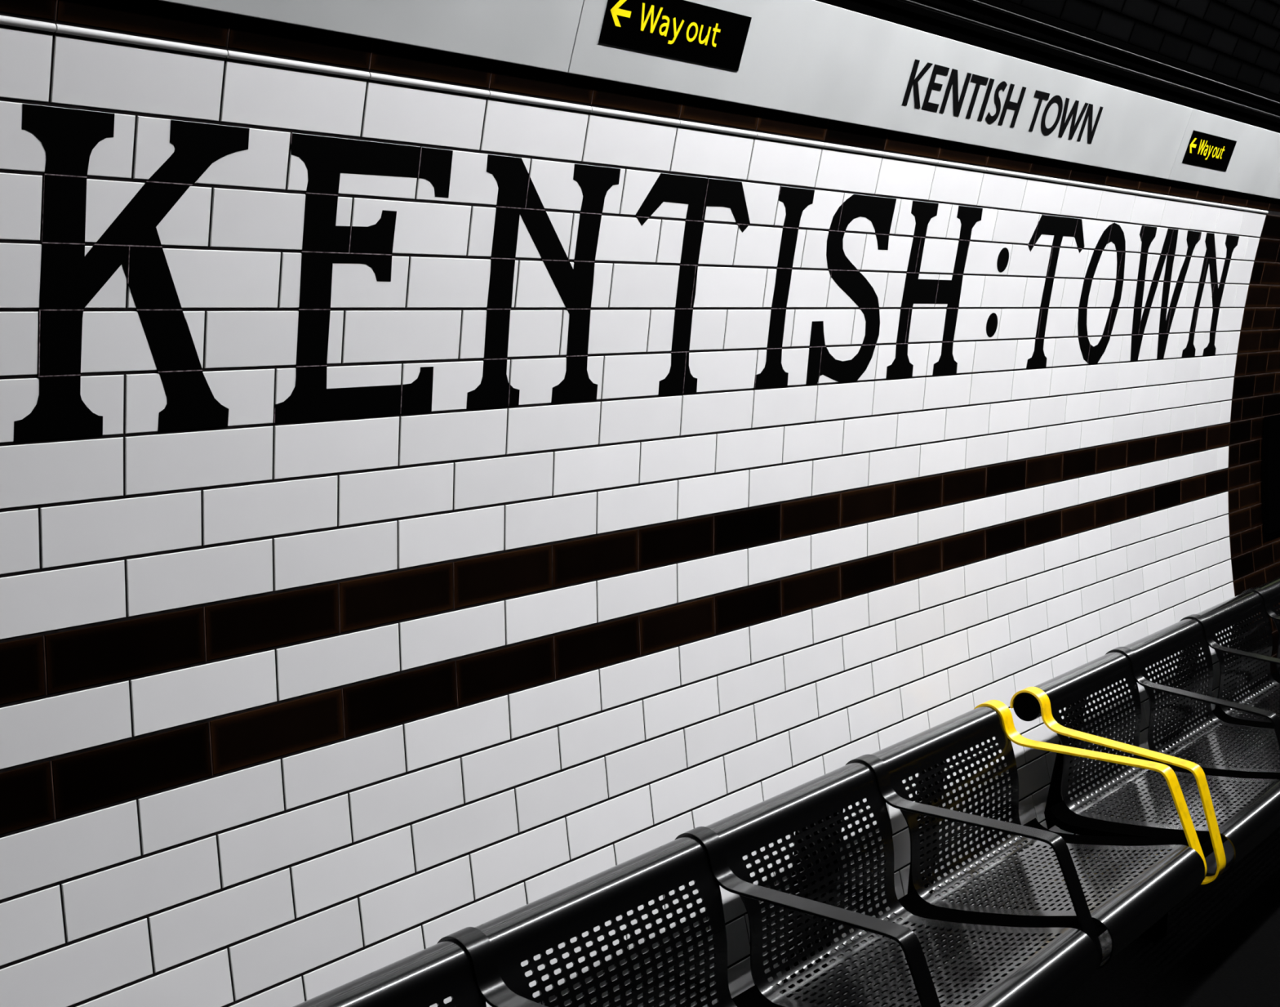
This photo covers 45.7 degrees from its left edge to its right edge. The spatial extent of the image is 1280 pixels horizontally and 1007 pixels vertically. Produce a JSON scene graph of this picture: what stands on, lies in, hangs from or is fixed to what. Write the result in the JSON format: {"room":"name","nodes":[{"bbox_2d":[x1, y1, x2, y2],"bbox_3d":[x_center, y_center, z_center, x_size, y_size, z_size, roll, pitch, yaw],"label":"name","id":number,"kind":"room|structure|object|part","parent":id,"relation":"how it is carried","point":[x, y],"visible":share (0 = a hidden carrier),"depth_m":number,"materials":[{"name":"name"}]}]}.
{"room":"railway station","nodes":[
{"label":"railway station","id":0,"kind":"room"},
{"bbox_2d":[0,0,1279,1006],"bbox_3d":[1.396,-0.041,4.239,0.270,2.368,9.830,7,10,38],"label":"wall","id":1,"kind":"structure","parent":0,"point":[291,712],"depth_m":2.44,"materials":[{"name":"white tile"}]},
{"bbox_2d":[160,0,583,72],"bbox_3d":[-0.889,-0.626,1.322,0.066,0.193,2.532,7,10,38],"label":"frieze panel","id":2,"kind":"object","parent":1,"relation":"attached to","point":[539,33],"visible":1,"depth_m":2.12,"materials":[{"name":"white metal"}]},
{"bbox_2d":[13,103,1239,441],"bbox_3d":[0.600,-0.468,3.342,0.048,0.383,4.166,7,10,38],"label":"wall lettering","id":3,"kind":"object","parent":1,"relation":"attached to","point":[69,279],"visible":1,"depth_m":2.20,"materials":[{"name":"black"}]},
{"bbox_2d":[0,15,1268,213],"bbox_3d":[0.210,-0.669,2.755,0.004,0.009,5.939,7,10,38],"label":"trim","id":4,"kind":"structure","parent":1,"relation":"attached to","point":[7,20],"depth_m":2.22,"materials":[{"name":"grey metal"}]},
{"bbox_2d":[567,0,1192,178],"bbox_3d":[0.708,-0.879,3.273,0.066,0.193,2.532,7,10,38],"label":"frieze panel","id":5,"kind":"object","parent":1,"relation":"attached to","point":[814,58],"visible":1,"depth_m":2.99,"materials":[{"name":"white metal"}]},
{"bbox_2d":[598,0,751,71],"bbox_3d":[0.064,-0.773,2.478,0.027,0.088,0.370,7,10,38],"label":"sign","id":6,"kind":"object","parent":5,"relation":"attached to","point":[681,29],"visible":1,"depth_m":2.48,"materials":[{"name":"black plastic"}]},
{"bbox_2d":[902,59,1103,143],"bbox_3d":[0.841,-0.896,3.428,0.028,0.091,0.953,7,10,38],"label":"lettering","id":7,"kind":"object","parent":5,"relation":"attached to","point":[953,80],"visible":1,"depth_m":3.36,"materials":[{"name":"black paint"}]},
{"bbox_2d":[815,0,1279,133],"bbox_3d":[1.337,-1.117,3.956,0.044,0.104,16.000,7,10,38],"label":"trim","id":8,"kind":"structure","parent":1,"relation":"attached to","point":[896,11],"depth_m":3.55,"materials":[{"name":"black metal"}]},
{"bbox_2d":[897,0,1279,118],"bbox_3d":[1.346,-1.102,3.951,0.007,0.007,16.000,7,10,38],"label":"cable","id":9,"kind":"object","parent":1,"relation":"attached to","point":[909,2],"visible":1,"depth_m":3.52,"materials":[{"name":"black plastic"}]},
{"bbox_2d":[965,0,1279,104],"bbox_3d":[1.357,-1.136,3.937,0.007,0.007,16.000,7,10,38],"label":"cable","id":10,"kind":"object","parent":1,"relation":"attached to","point":[975,2],"visible":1,"depth_m":3.65,"materials":[{"name":"black plastic"}]},
{"bbox_2d":[1168,108,1279,199],"bbox_3d":[2.306,-1.132,5.224,0.066,0.193,2.532,7,10,38],"label":"frieze panel","id":11,"kind":"object","parent":1,"relation":"attached to","point":[1253,167],"visible":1,"depth_m":4.63,"materials":[{"name":"white metal"}]},
{"bbox_2d":[1182,129,1236,171],"bbox_3d":[1.663,-1.026,4.431,0.027,0.088,0.370,7,10,38],"label":"sign","id":12,"kind":"object","parent":11,"relation":"attached to","point":[1203,149],"visible":1,"depth_m":4.42,"materials":[{"name":"black plastic"}]},
{"bbox_2d":[1004,0,1279,95],"bbox_3d":[3.145,-2.044,2.356,4.631,2.356,16.000,7,10,38],"label":"ceiling","id":13,"kind":"structure","parent":0,"point":[1237,40],"depth_m":4.08,"materials":[{"name":"tile"}]},
{"bbox_2d":[1056,768,1279,1006],"bbox_3d":[2.869,1.273,3.011,3.834,0.120,16.000,7,10,38],"label":"floor","id":14,"kind":"structure","parent":0,"point":[1220,946],"depth_m":3.68,"materials":[{"name":"concrete"}]},
{"bbox_2d":[293,699,1207,1006],"bbox_3d":[0.269,0.958,2.513,0.569,0.767,2.304,7,10,38],"label":"bench","id":15,"kind":"object","parent":14,"relation":"on","point":[1037,954],"visible":1,"depth_m":2.72,"materials":[{"name":"black metal"}]},
{"bbox_3d":[-0.245,0.824,1.833,0.558,0.290,0.532,11,12,38],"label":"seat","id":16,"kind":"part","parent":15,"relation":"part of","materials":[{"name":"black metal"}]},
{"bbox_3d":[-0.077,0.796,2.053,0.549,0.301,0.044,11,12,38],"label":"armrest","id":17,"kind":"part","parent":15,"relation":"part of","materials":[{"name":"black metal"}]},
{"bbox_3d":[0.106,0.770,2.261,0.558,0.290,0.532,11,12,38],"label":"seat","id":18,"kind":"part","parent":15,"relation":"part of","materials":[{"name":"black metal"}]},
{"bbox_3d":[0.274,0.742,2.481,0.549,0.301,0.044,11,12,38],"label":"armrest","id":19,"kind":"part","parent":15,"relation":"part of","materials":[{"name":"black metal"}]},
{"bbox_3d":[0.330,0.930,2.998,0.018,0.683,0.142,11,12,38],"label":"post","id":20,"kind":"part","parent":15,"relation":"part of","materials":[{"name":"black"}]},
{"bbox_3d":[0.456,0.716,2.690,0.558,0.290,0.532,11,12,38],"label":"seat","id":21,"kind":"part","parent":15,"relation":"part of","materials":[{"name":"black metal"}]},
{"bbox_3d":[0.614,0.887,3.346,0.018,0.683,0.084,11,12,38],"label":"post","id":22,"kind":"part","parent":15,"relation":"part of","materials":[{"name":"black metal"}]},
{"bbox_3d":[0.625,0.689,2.910,0.549,0.301,0.044,11,12,38],"label":"armrest","id":23,"kind":"part","parent":15,"relation":"part of","materials":[{"name":"black metal"}]},
{"bbox_3d":[0.807,0.662,3.118,0.558,0.290,0.532,11,12,38],"label":"seat","id":24,"kind":"part","parent":15,"relation":"part of","materials":[{"name":"black metal"}]},
{"bbox_3d":[0.975,0.635,3.338,0.549,0.301,0.044,11,12,38],"label":"armrest","id":25,"kind":"part","parent":15,"relation":"part of","materials":[{"name":"yellow metal"}]},
{"bbox_2d":[1009,576,1279,942],"bbox_3d":[1.766,0.721,4.415,0.614,0.754,2.303,7,10,38],"label":"bench","id":26,"kind":"object","parent":14,"relation":"on","point":[1216,786],"visible":0.96,"depth_m":3.90,"materials":[{"name":"black metal"}]},
{"bbox_3d":[1.632,0.371,4.480,0.067,0.067,2.267,18,17,37],"label":"rail","id":27,"kind":"part","parent":26,"relation":"part of","materials":[{"name":"black metal"}]},
{"bbox_3d":[1.082,0.811,3.975,0.018,0.683,0.083,18,17,37],"label":"post","id":28,"kind":"part","parent":26,"relation":"part of","materials":[{"name":"black metal"}]},
{"bbox_3d":[1.095,0.643,3.510,0.549,0.301,0.044,18,17,37],"label":"armrest","id":29,"kind":"part","parent":26,"relation":"part of","materials":[{"name":"yellow metal"}]},
{"bbox_3d":[1.239,0.951,3.793,0.148,0.244,0.060,7,10,38],"label":"leg","id":30,"kind":"part","parent":26,"relation":"part of","materials":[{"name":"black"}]},
{"bbox_3d":[1.277,0.617,3.719,0.558,0.290,0.532,18,17,37],"label":"seat","id":31,"kind":"part","parent":26,"relation":"part of","materials":[{"name":"black metal"}]},
{"bbox_3d":[1.615,0.726,4.626,0.018,0.683,0.113,18,17,37],"label":"post","id":32,"kind":"part","parent":26,"relation":"part of","materials":[{"name":"black metal"}]},
{"bbox_3d":[1.446,0.588,3.938,0.549,0.301,0.044,18,17,37],"label":"armrest","id":33,"kind":"part","parent":26,"relation":"part of","materials":[{"name":"black metal"}]},
{"bbox_3d":[1.628,0.562,4.147,0.558,0.290,0.532,18,17,37],"label":"seat","id":34,"kind":"part","parent":26,"relation":"part of","materials":[{"name":"black metal"}]},
{"bbox_3d":[1.796,0.532,4.366,0.549,0.301,0.044,18,17,37],"label":"armrest","id":35,"kind":"part","parent":26,"relation":"part of","materials":[{"name":"black metal"}]},
{"bbox_3d":[1.911,0.679,4.988,0.018,0.683,0.113,18,17,37],"label":"post","id":36,"kind":"part","parent":26,"relation":"part of","materials":[{"name":"black metal"}]},
{"bbox_3d":[1.978,0.506,4.575,0.558,0.290,0.532,18,17,37],"label":"seat","id":37,"kind":"part","parent":26,"relation":"part of","materials":[{"name":"black metal"}]},
{"bbox_3d":[2.147,0.477,4.795,0.549,0.301,0.044,18,17,37],"label":"armrest","id":38,"kind":"part","parent":26,"relation":"part of","materials":[{"name":"black metal"}]},
{"bbox_3d":[2.329,0.451,5.003,0.558,0.290,0.532,18,17,37],"label":"seat","id":39,"kind":"part","parent":26,"relation":"part of","materials":[{"name":"black metal"}]}
]}

